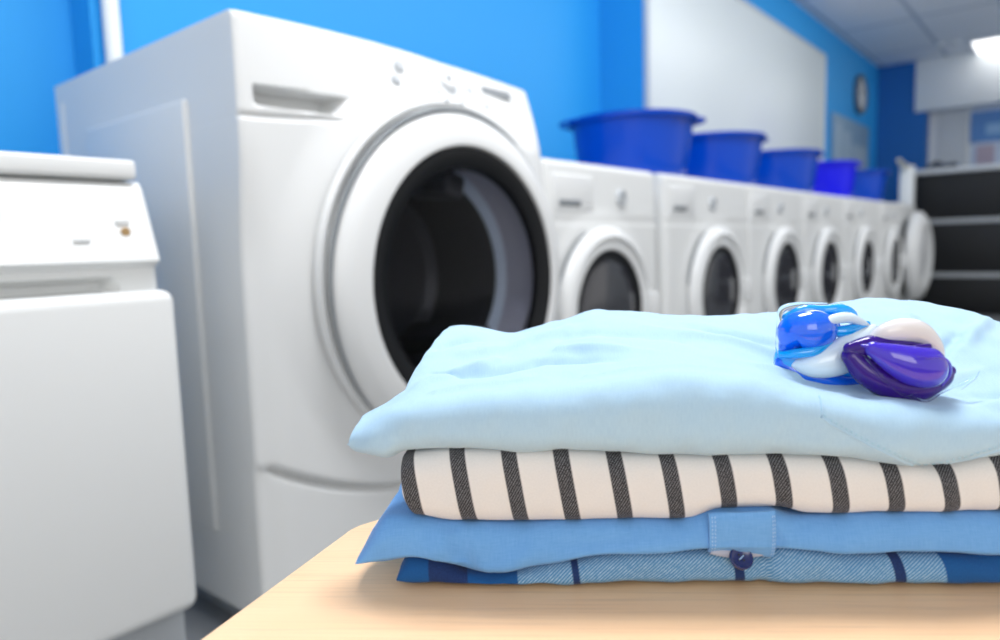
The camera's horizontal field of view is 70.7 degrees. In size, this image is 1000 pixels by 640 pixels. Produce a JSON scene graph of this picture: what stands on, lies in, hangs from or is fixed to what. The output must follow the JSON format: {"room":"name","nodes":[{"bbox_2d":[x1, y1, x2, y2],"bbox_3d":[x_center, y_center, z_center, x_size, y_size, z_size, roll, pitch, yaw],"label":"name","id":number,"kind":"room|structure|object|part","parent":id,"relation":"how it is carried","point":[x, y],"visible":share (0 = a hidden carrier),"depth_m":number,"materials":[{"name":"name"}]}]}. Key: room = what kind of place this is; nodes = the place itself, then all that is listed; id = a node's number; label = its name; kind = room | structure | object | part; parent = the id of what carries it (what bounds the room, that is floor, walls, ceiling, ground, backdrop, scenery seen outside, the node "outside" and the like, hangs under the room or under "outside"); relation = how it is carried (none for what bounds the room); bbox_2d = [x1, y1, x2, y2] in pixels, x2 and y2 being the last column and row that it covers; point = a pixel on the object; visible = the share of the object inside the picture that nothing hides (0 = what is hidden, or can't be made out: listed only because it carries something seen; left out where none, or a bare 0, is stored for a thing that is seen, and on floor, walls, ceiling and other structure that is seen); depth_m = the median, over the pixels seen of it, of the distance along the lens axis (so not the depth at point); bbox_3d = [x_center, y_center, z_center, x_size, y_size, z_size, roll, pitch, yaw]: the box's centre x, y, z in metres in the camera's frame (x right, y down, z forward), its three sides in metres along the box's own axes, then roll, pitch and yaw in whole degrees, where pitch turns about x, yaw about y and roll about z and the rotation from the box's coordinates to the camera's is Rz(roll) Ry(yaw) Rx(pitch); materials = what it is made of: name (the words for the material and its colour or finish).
{"room":"laundry","nodes":[
{"label":"laundry","id":0,"kind":"room"},
{"bbox_2d":[0,0,877,168],"bbox_3d":[0.485,-0.976,3.876,0.550,2.600,11.950,3,8,39],"label":"wall","id":1,"kind":"structure","parent":0,"point":[570,59],"depth_m":3.07,"materials":[{"name":"blue paint"}]},
{"bbox_2d":[101,0,122,63],"bbox_3d":[-1.061,-0.646,1.950,0.060,2.400,0.060,3,8,39],"label":"pipe","id":2,"kind":"object","parent":1,"relation":"attached to","point":[110,11],"visible":0.12,"depth_m":1.92,"materials":[{"name":"white metal"}]},
{"bbox_2d":[643,0,825,160],"bbox_3d":[1.822,-1.644,4.995,0.035,1.052,3.305,3,8,39],"label":"whiteboard","id":3,"kind":"object","parent":1,"relation":"attached to","point":[730,64],"visible":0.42,"depth_m":4.63,"materials":[{"name":"white"}]},
{"bbox_2d":[830,112,868,169],"bbox_3d":[3.504,-1.643,7.043,0.034,0.680,1.370,3,8,39],"label":"notice board","id":4,"kind":"object","parent":1,"relation":"attached to","point":[849,139],"visible":0.59,"depth_m":6.89,"materials":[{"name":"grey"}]},
{"bbox_2d":[853,74,867,114],"bbox_3d":[3.694,-2.308,7.219,0.050,0.400,0.400,3,8,39],"label":"wall clock","id":5,"kind":"object","parent":1,"relation":"attached to","point":[860,93],"visible":1,"depth_m":7.18,"materials":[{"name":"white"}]},
{"bbox_2d":[183,315,999,639],"bbox_3d":[2.568,0.457,2.369,6.200,0.060,12.000,3,8,39],"label":"floor","id":6,"kind":"structure","parent":0,"point":[203,616],"depth_m":1.47,"materials":[{"name":"tile"}]},
{"bbox_2d":[0,151,195,639],"bbox_3d":[-0.947,0.223,1.051,0.675,0.895,0.652,3,8,39],"label":"washing machine","id":7,"kind":"object","parent":6,"relation":"on","point":[96,538],"visible":1,"depth_m":0.98,"materials":[{"name":"white metal"}]},
{"bbox_2d":[73,239,89,241],"bbox_3d":[-0.587,-0.111,0.988,0.011,0.004,0.020,3,8,39],"label":"print","id":8,"kind":"object","parent":7,"relation":"attached to","point":[74,240],"depth_m":0.98,"materials":[{"name":"grey plastic"}]},
{"bbox_2d":[54,9,559,614],"bbox_3d":[-0.434,-0.014,1.809,0.894,1.175,0.887,3,8,39],"label":"washing machine","id":9,"kind":"object","parent":6,"relation":"on","point":[322,206],"visible":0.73,"depth_m":1.36,"materials":[{"name":"white metal"}]},
{"bbox_3d":[-0.741,-0.005,1.510,0.460,0.840,0.038,3,8,39],"label":"panel","id":10,"kind":"part","parent":9,"relation":"part of","materials":[{"name":"white metal"}]},
{"bbox_3d":[-0.457,0.530,1.904,0.725,0.075,0.799,3,8,39],"label":"kick plate","id":11,"kind":"part","parent":9,"relation":"part of","materials":[{"name":"grey metal"}]},
{"bbox_3d":[-0.074,-0.088,1.582,0.056,0.736,0.736,3,8,39],"label":"door","id":12,"kind":"part","parent":9,"relation":"part of","materials":[{"name":"white plastic"}]},
{"bbox_3d":[-0.062,-0.087,1.572,0.017,0.496,0.496,3,8,39],"label":"door glass","id":13,"kind":"part","parent":9,"relation":"part of","materials":[{"name":"black glass"}]},
{"bbox_2d":[540,158,658,320],"bbox_3d":[0.143,0.007,2.355,0.655,0.985,0.640,3,8,39],"label":"washing machine","id":14,"kind":"object","parent":6,"relation":"on","point":[603,217],"visible":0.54,"depth_m":2.10,"materials":[{"name":"white metal"}]},
{"bbox_3d":[0.195,-0.332,1.994,0.014,0.018,0.110,3,8,39],"label":"drawer handle","id":15,"kind":"part","parent":14,"relation":"part of","materials":[{"name":"grey"}]},
{"bbox_3d":[0.198,-0.361,2.018,0.036,0.107,0.205,3,8,39],"label":"soap drawer","id":16,"kind":"part","parent":14,"relation":"part of","materials":[{"name":"white plastic"}]},
{"bbox_3d":[0.331,-0.021,2.138,0.042,0.520,0.520,3,8,39],"label":"door","id":17,"kind":"part","parent":14,"relation":"part of","materials":[{"name":"white plastic"}]},
{"bbox_3d":[0.334,-0.021,2.135,0.013,0.326,0.326,3,8,39],"label":"door glass","id":18,"kind":"part","parent":14,"relation":"part of","materials":[{"name":"grey glass"}]},
{"bbox_2d":[202,520,999,639],"bbox_3d":[0.358,0.414,0.502,1.100,0.550,0.650,-1,6,4],"label":"table","id":19,"kind":"object","parent":6,"relation":"on","point":[330,596],"visible":0.28,"depth_m":0.39,"materials":[{"name":"brown wood"}]},
{"bbox_2d":[397,548,999,584],"bbox_3d":[0.185,0.130,0.502,0.483,0.026,0.223,-1,6,4],"label":"plaid shirt","id":20,"kind":"object","parent":19,"relation":"on","point":[787,565],"visible":0.23,"depth_m":0.40,"materials":[{"name":"blue fabric"}]},
{"bbox_2d":[355,485,999,572],"bbox_3d":[0.177,0.111,0.505,0.518,0.049,0.225,-1,6,4],"label":"shirt","id":21,"kind":"object","parent":20,"relation":"on","point":[489,546],"visible":0.37,"depth_m":0.41,"materials":[{"name":"blue fabric"}]},
{"bbox_2d":[401,448,999,519],"bbox_3d":[0.186,0.074,0.498,0.478,0.061,0.208,-1,6,4],"label":"striped shirt","id":22,"kind":"object","parent":21,"relation":"on","point":[445,483],"visible":0.32,"depth_m":0.40,"materials":[{"name":"fabric"}]},
{"bbox_2d":[347,298,999,466],"bbox_3d":[0.192,0.031,0.494,0.556,0.078,0.244,-1,6,4],"label":"shirt","id":23,"kind":"object","parent":22,"relation":"on","point":[596,379],"visible":0.83,"depth_m":0.40,"materials":[{"name":"fabric"}]},
{"bbox_2d":[773,302,876,384],"bbox_3d":[0.200,0.018,0.430,0.061,0.058,0.032,-1,6,4],"label":"pod","id":24,"kind":"object","parent":23,"relation":"on","point":[808,345],"visible":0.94,"depth_m":0.42,"materials":[{"name":"blue plastic"}]},
{"bbox_2d":[840,318,979,401],"bbox_3d":[0.234,0.024,0.400,0.074,0.049,0.031,-1,6,4],"label":"pod","id":25,"kind":"object","parent":23,"relation":"on","point":[907,359],"visible":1,"depth_m":0.40,"materials":[{"name":"purple plastic"}]},
{"bbox_2d":[652,173,752,315],"bbox_3d":[0.642,-0.072,2.957,0.655,0.985,0.790,3,8,39],"label":"washing machine","id":26,"kind":"object","parent":6,"relation":"on","point":[701,227],"visible":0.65,"depth_m":2.64,"materials":[{"name":"white metal"}]},
{"bbox_2d":[559,108,705,175],"bbox_3d":[0.545,-0.691,2.904,0.524,0.258,0.524,4,8,42],"label":"basin","id":27,"kind":"object","parent":26,"relation":"on","point":[652,140],"visible":0.81,"depth_m":2.70,"materials":[{"name":"blue plastic"}]},
{"bbox_3d":[0.273,-0.796,2.868,0.065,0.016,0.213,-2,6,-5],"label":"handle","id":28,"kind":"part","parent":27,"relation":"part of","materials":[{"name":"blue plastic"}]},
{"bbox_3d":[0.811,-0.818,2.915,0.065,0.016,0.213,-2,6,-5],"label":"handle","id":29,"kind":"part","parent":27,"relation":"part of","materials":[{"name":"blue plastic"}]},
{"bbox_3d":[0.646,-0.403,2.538,0.014,0.018,0.110,3,8,39],"label":"drawer handle","id":30,"kind":"part","parent":26,"relation":"part of","materials":[{"name":"grey"}]},
{"bbox_3d":[0.649,-0.432,2.562,0.036,0.107,0.205,3,8,39],"label":"soap drawer","id":31,"kind":"part","parent":26,"relation":"part of","materials":[{"name":"white plastic"}]},
{"bbox_3d":[0.867,-0.105,2.785,0.042,0.520,0.520,3,8,39],"label":"door","id":32,"kind":"part","parent":26,"relation":"part of","materials":[{"name":"white plastic"}]},
{"bbox_3d":[0.871,-0.105,2.783,0.013,0.318,0.318,3,8,39],"label":"door glass","id":33,"kind":"part","parent":26,"relation":"part of","materials":[{"name":"grey glass"}]},
{"bbox_2d":[744,184,809,313],"bbox_3d":[1.145,-0.151,3.564,0.655,0.985,0.775,3,8,39],"label":"washing machine","id":34,"kind":"object","parent":6,"relation":"on","point":[775,264],"visible":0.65,"depth_m":3.27,"materials":[{"name":"white metal"}]},
{"bbox_2d":[685,131,768,184],"bbox_3d":[1.047,-0.769,3.509,0.524,0.258,0.524,2,7,29],"label":"basin","id":35,"kind":"object","parent":34,"relation":"on","point":[726,156],"visible":0.5,"depth_m":3.29,"materials":[{"name":"blue plastic"}]},
{"bbox_3d":[1.157,-0.512,3.174,0.036,0.107,0.205,3,8,39],"label":"soap drawer","id":36,"kind":"part","parent":34,"relation":"part of","materials":[{"name":"white plastic"}]},
{"bbox_3d":[1.154,-0.483,3.151,0.014,0.018,0.110,3,8,39],"label":"drawer handle","id":37,"kind":"part","parent":34,"relation":"part of","materials":[{"name":"grey"}]},
{"bbox_3d":[1.375,-0.185,3.398,0.042,0.520,0.520,3,8,39],"label":"door","id":38,"kind":"part","parent":34,"relation":"part of","materials":[{"name":"white plastic"}]},
{"bbox_3d":[1.379,-0.185,3.395,0.013,0.318,0.318,3,8,39],"label":"door glass","id":39,"kind":"part","parent":34,"relation":"part of","materials":[{"name":"grey glass"}]},
{"bbox_2d":[800,191,847,304],"bbox_3d":[1.648,-0.230,4.171,0.655,0.985,0.790,3,8,39],"label":"washing machine","id":40,"kind":"object","parent":6,"relation":"on","point":[822,224],"visible":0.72,"depth_m":3.89,"materials":[{"name":"white metal"}]},
{"bbox_2d":[755,148,825,192],"bbox_3d":[1.644,-0.864,4.229,0.524,0.258,0.524,3,8,37],"label":"basin","id":41,"kind":"object","parent":40,"relation":"on","point":[795,169],"visible":0.53,"depth_m":4.01,"materials":[{"name":"blue plastic"}]},
{"bbox_3d":[1.655,-0.590,3.776,0.036,0.107,0.205,3,8,39],"label":"soap drawer","id":42,"kind":"part","parent":40,"relation":"part of","materials":[{"name":"white plastic"}]},
{"bbox_3d":[1.851,-0.260,3.973,0.042,0.520,0.520,3,8,39],"label":"door","id":43,"kind":"part","parent":40,"relation":"part of","materials":[{"name":"white plastic"}]},
{"bbox_3d":[1.855,-0.260,3.970,0.013,0.310,0.310,3,8,39],"label":"door glass","id":44,"kind":"part","parent":40,"relation":"part of","materials":[{"name":"grey glass"}]},
{"bbox_2d":[842,197,881,301],"bbox_3d":[2.226,-0.321,4.868,0.655,0.985,1.010,3,8,39],"label":"washing machine","id":45,"kind":"object","parent":6,"relation":"on","point":[861,217],"visible":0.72,"depth_m":4.54,"materials":[{"name":"white metal"}]},
{"bbox_2d":[812,160,862,197],"bbox_3d":[2.215,-0.954,4.919,0.524,0.258,0.524,4,8,43],"label":"basin","id":46,"kind":"object","parent":45,"relation":"on","point":[833,177],"visible":0.45,"depth_m":4.70,"materials":[{"name":"blue plastic"}]},
{"bbox_3d":[2.163,-0.670,4.389,0.036,0.107,0.205,3,8,39],"label":"soap drawer","id":47,"kind":"part","parent":45,"relation":"part of","materials":[{"name":"white plastic"}]},
{"bbox_3d":[2.419,-0.350,4.659,0.042,0.540,0.540,3,8,39],"label":"door","id":48,"kind":"part","parent":45,"relation":"part of","materials":[{"name":"white plastic"}]},
{"bbox_3d":[2.423,-0.350,4.656,0.013,0.301,0.301,3,8,39],"label":"door glass","id":49,"kind":"part","parent":45,"relation":"part of","materials":[{"name":"grey glass"}]},
{"bbox_2d":[878,201,906,299],"bbox_3d":[2.765,-0.406,5.520,0.655,0.985,0.670,3,8,39],"label":"washing machine","id":50,"kind":"object","parent":6,"relation":"on","point":[894,260],"visible":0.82,"depth_m":5.24,"materials":[{"name":"white metal"}]},
{"bbox_2d":[850,169,891,201],"bbox_3d":[2.818,-1.049,5.647,0.524,0.258,0.524,4,8,43],"label":"basin","id":51,"kind":"object","parent":50,"relation":"on","point":[869,184],"visible":0.47,"depth_m":5.43,"materials":[{"name":"blue plastic"}]},
{"bbox_3d":[2.810,-0.772,5.170,0.036,0.107,0.205,3,8,39],"label":"soap drawer","id":52,"kind":"part","parent":50,"relation":"part of","materials":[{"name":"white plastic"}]},
{"bbox_3d":[2.984,-0.439,5.340,0.042,0.520,0.520,3,8,39],"label":"door","id":53,"kind":"part","parent":50,"relation":"part of","materials":[{"name":"white plastic"}]},
{"bbox_3d":[2.988,-0.439,5.338,0.013,0.301,0.301,3,8,39],"label":"door glass","id":54,"kind":"part","parent":50,"relation":"part of","materials":[{"name":"grey glass"}]},
{"bbox_2d":[895,203,932,299],"bbox_3d":[3.277,-0.495,6.142,0.788,1.000,0.810,3,8,39],"label":"washing machine","id":55,"kind":"object","parent":6,"relation":"on","point":[915,228],"visible":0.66,"depth_m":5.78,"materials":[{"name":"white metal"}]},
{"bbox_2d":[896,158,915,204],"bbox_3d":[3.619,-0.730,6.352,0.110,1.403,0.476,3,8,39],"label":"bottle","id":56,"kind":"object","parent":55,"relation":"on","point":[907,172],"visible":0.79,"depth_m":6.39,"materials":[{"name":"white plastic"}]},
{"bbox_3d":[3.495,-1.377,6.157,0.035,0.067,0.151,3,8,39],"label":"arm spout","id":57,"kind":"part","parent":56,"relation":"part of","materials":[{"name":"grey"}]},
{"bbox_3d":[3.604,-1.381,6.290,0.040,0.040,0.250,3,8,39],"label":"post arm","id":58,"kind":"part","parent":56,"relation":"part of","materials":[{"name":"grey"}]},
{"bbox_2d":[914,163,999,314],"bbox_3d":[5.012,-0.706,6.066,2.515,1.330,0.640,3,8,39],"label":"shelving unit","id":59,"kind":"object","parent":6,"relation":"on","point":[961,205],"visible":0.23,"depth_m":6.36,"materials":[{"name":"black paint"}]},
{"bbox_2d":[924,161,957,168],"bbox_3d":[4.170,-1.461,6.665,0.280,0.096,0.140,3,8,39],"label":"bag","id":60,"kind":"object","parent":59,"relation":"on","point":[936,164],"visible":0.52,"depth_m":6.62,"materials":[{"name":"grey"}]},
{"bbox_3d":[4.820,-1.085,5.803,2.450,0.400,0.029,3,8,39],"label":"drawer","id":61,"kind":"part","parent":59,"relation":"part of","materials":[{"name":"black"}]},
{"bbox_3d":[4.847,-0.203,5.896,2.450,0.295,0.029,3,8,39],"label":"drawer","id":62,"kind":"part","parent":59,"relation":"part of","materials":[{"name":"black"}]},
{"bbox_3d":[4.823,-0.860,5.822,2.470,0.042,0.041,3,8,39],"label":"rail","id":63,"kind":"part","parent":59,"relation":"part of","materials":[{"name":"grey metal"}]},
{"bbox_3d":[4.835,-0.618,5.852,2.450,0.440,0.029,3,8,39],"label":"drawer","id":64,"kind":"part","parent":59,"relation":"part of","materials":[{"name":"black"}]},
{"bbox_3d":[4.838,-0.373,5.873,2.470,0.042,0.041,3,8,39],"label":"rail","id":65,"kind":"part","parent":59,"relation":"part of","materials":[{"name":"grey metal"}]},
{"bbox_2d":[793,0,999,66],"bbox_3d":[2.487,-2.187,2.091,6.200,0.060,12.000,3,8,39],"label":"ceiling","id":66,"kind":"structure","parent":0,"point":[885,32],"depth_m":6.28,"materials":[{"name":"tile"}]},
{"bbox_2d":[968,35,999,52],"bbox_3d":[5.048,-2.720,6.844,0.780,0.032,0.560,3,8,39],"label":"recessed light","id":67,"kind":"object","parent":66,"relation":"in","point":[988,44],"visible":1,"depth_m":6.92,"materials":[{"name":"white"}]},
{"bbox_2d":[876,61,928,202],"bbox_3d":[4.511,-1.525,7.928,0.480,2.600,0.220,3,8,39],"label":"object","id":68,"kind":"structure","parent":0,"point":[902,132],"depth_m":7.79,"materials":[{"name":"blue paint"}]},
{"bbox_2d":[915,50,999,113],"bbox_3d":[6.535,-2.431,6.119,5.080,0.545,0.240,3,8,39],"label":"wall","id":69,"kind":"structure","parent":0,"point":[968,79],"depth_m":7.39,"materials":[{"name":"white paint"}]},
{"bbox_3d":[6.547,-1.437,6.494,5.450,2.600,0.150,3,8,39],"label":"wall","id":70,"kind":"structure","parent":0,"visible":0},
{"bbox_2d":[928,104,999,166],"bbox_3d":[5.615,-1.757,7.084,2.265,0.970,0.065,3,8,39],"label":"window","id":71,"kind":"structure","parent":70,"relation":"in","point":[949,131],"depth_m":7.60,"materials":[{"name":"white"}]},
{"bbox_3d":[4.894,-1.809,7.642,0.270,0.920,0.015,3,8,39],"label":"pane","id":72,"kind":"part","parent":71,"relation":"part of","materials":[{"name":"grey glass"}]},
{"bbox_2d":[970,109,999,142],"bbox_3d":[5.329,-2.026,7.233,0.840,0.320,0.014,3,8,39],"label":"poster","id":73,"kind":"object","parent":71,"relation":"attached to","point":[985,125],"visible":1,"depth_m":7.41,"materials":[{"name":"blue paper"}]},
{"bbox_3d":[5.732,-1.762,6.954,1.820,0.920,0.015,3,8,39],"label":"pane","id":74,"kind":"part","parent":71,"relation":"part of","materials":[{"name":"blue"}]},
{"bbox_2d":[976,144,994,163],"bbox_3d":[5.123,-1.750,7.443,0.160,0.190,0.011,3,8,39],"label":"poster","id":75,"kind":"object","parent":71,"relation":"attached to","point":[984,153],"visible":1,"depth_m":7.44,"materials":[{"name":"grey paper"}]}
]}

